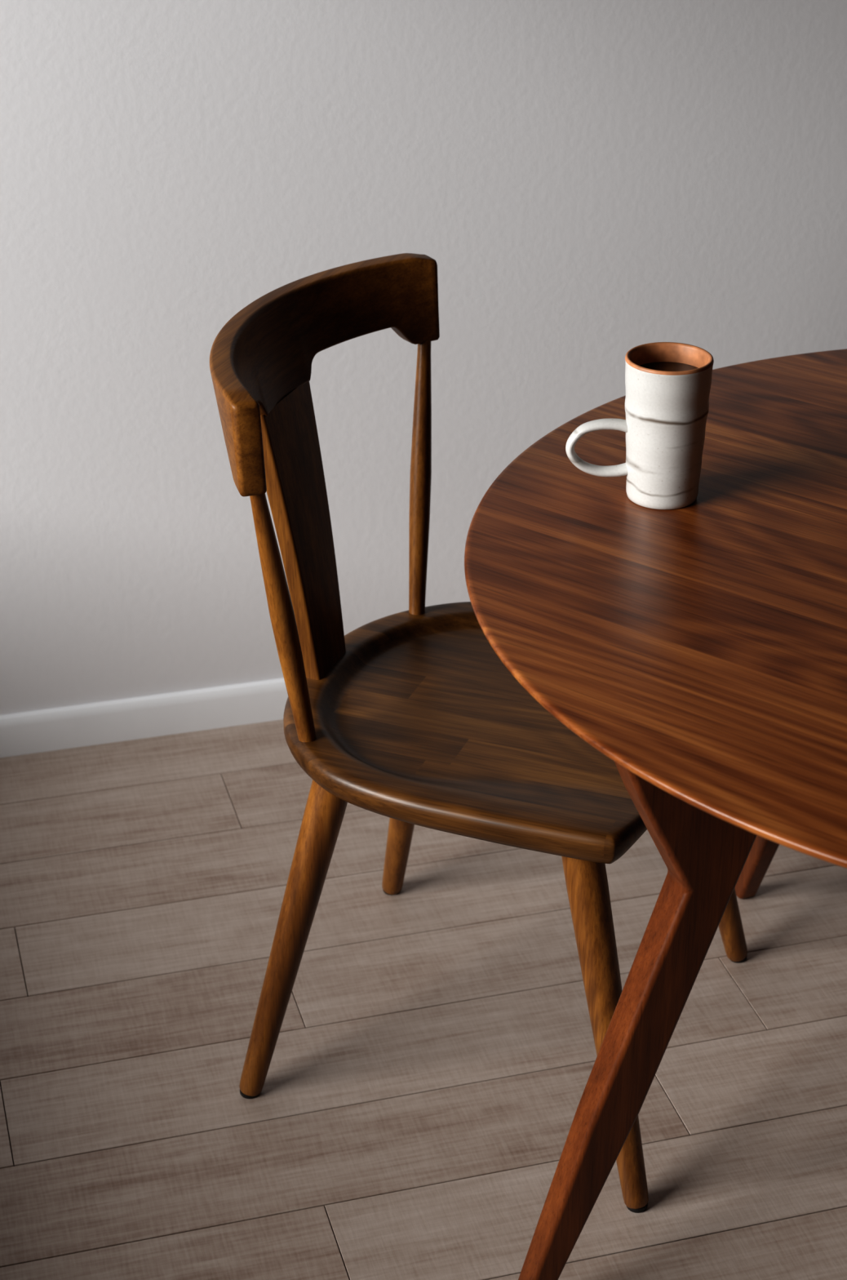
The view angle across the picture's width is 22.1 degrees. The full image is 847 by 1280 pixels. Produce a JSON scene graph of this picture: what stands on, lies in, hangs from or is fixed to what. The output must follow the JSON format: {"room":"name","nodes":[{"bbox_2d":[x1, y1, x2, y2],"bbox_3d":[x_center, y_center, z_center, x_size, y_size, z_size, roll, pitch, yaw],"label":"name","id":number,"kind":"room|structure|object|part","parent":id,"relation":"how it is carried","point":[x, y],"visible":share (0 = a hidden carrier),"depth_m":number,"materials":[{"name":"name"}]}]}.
{"room":"dining room","nodes":[
{"label":"dining room","id":0,"kind":"room"},
{"bbox_2d":[0,0,846,715],"bbox_3d":[0.524,-1.123,2.916,4.520,2.580,0.100,-7,28,-14],"label":"wall","id":1,"kind":"structure","parent":0,"point":[586,184],"depth_m":3.00,"materials":[{"name":"grey paint"}]},
{"bbox_2d":[0,678,288,757],"bbox_3d":[0.597,-0.016,3.449,4.400,0.063,0.013,-7,28,-14],"label":"baseboard","id":2,"kind":"structure","parent":1,"relation":"attached to","point":[23,733],"depth_m":3.19,"materials":[{"name":"white paint"}]},
{"bbox_2d":[0,719,846,1279],"bbox_3d":[1.163,1.047,1.508,4.500,0.030,4.620,-7,28,-14],"label":"floor","id":3,"kind":"structure","parent":0,"point":[434,1055],"depth_m":2.55,"materials":[{"name":"brown wood"}]},
{"bbox_2d":[209,253,747,1213],"bbox_3d":[0.068,0.076,2.407,0.553,0.863,0.505,10,29,19],"label":"dining chair","id":4,"kind":"object","parent":3,"relation":"on","point":[412,717],"visible":0.73,"depth_m":2.35,"materials":[{"name":"brown wood"}]},
{"bbox_3d":[-0.144,-0.027,2.212,0.025,0.349,0.093,19,33,32],"label":"post","id":5,"kind":"part","parent":4,"relation":"part of","materials":[{"name":"brown wood"}]},
{"bbox_3d":[-0.141,0.319,2.412,0.149,0.425,0.043,-11,29,-19],"label":"leg","id":6,"kind":"part","parent":4,"relation":"part of","materials":[{"name":"brown wood"}]},
{"bbox_3d":[-0.128,-0.298,2.299,0.131,0.100,0.505,10,29,19],"label":"crest rail","id":7,"kind":"part","parent":4,"relation":"part of","materials":[{"name":"brown wood"}]},
{"bbox_3d":[-0.015,0.165,2.707,0.043,0.424,0.144,-13,30,-23],"label":"leg","id":8,"kind":"part","parent":4,"relation":"part of","materials":[{"name":"brown wood"}]},
{"bbox_3d":[-0.003,-0.194,2.533,0.025,0.349,0.093,3,28,5],"label":"post","id":9,"kind":"part","parent":4,"relation":"part of","materials":[{"name":"brown wood"}]},
{"bbox_3d":[0.084,0.079,2.402,0.463,0.039,0.482,10,29,19],"label":"seat","id":10,"kind":"part","parent":4,"relation":"part of","materials":[{"name":"brown wood"}]},
{"bbox_3d":[0.190,0.392,2.271,0.043,0.425,0.152,-19,33,-31],"label":"leg","id":11,"kind":"part","parent":4,"relation":"part of","materials":[{"name":"brown wood"}]},
{"bbox_3d":[0.335,0.216,2.611,0.145,0.425,0.043,-6,28,-11],"label":"leg","id":12,"kind":"part","parent":4,"relation":"part of","materials":[{"name":"brown wood"}]},
{"bbox_2d":[464,348,846,1279],"bbox_3d":[0.640,0.257,2.191,1.204,0.741,1.204,-11,29,-19],"label":"dining table","id":13,"kind":"object","parent":3,"relation":"on","point":[700,647],"visible":0.94,"depth_m":1.99,"materials":[{"name":"brown wood"}]},
{"bbox_3d":[0.220,0.345,2.045,0.294,0.720,0.042,-11,29,-19],"label":"leg","id":14,"kind":"part","parent":13,"relation":"part of","materials":[{"name":"brown wood"}]},
{"bbox_2d":[565,342,714,510],"bbox_3d":[0.209,-0.208,2.122,0.140,0.147,0.085,0,28,0],"label":"coffee mug","id":15,"kind":"object","parent":13,"relation":"on","point":[668,384],"visible":1,"depth_m":2.10,"materials":[{"name":"white ceramic"}]},
{"bbox_3d":[0.470,0.072,2.569,0.042,0.720,0.294,-11,29,-19],"label":"leg","id":16,"kind":"part","parent":13,"relation":"part of","materials":[{"name":"brown wood"}]}
]}

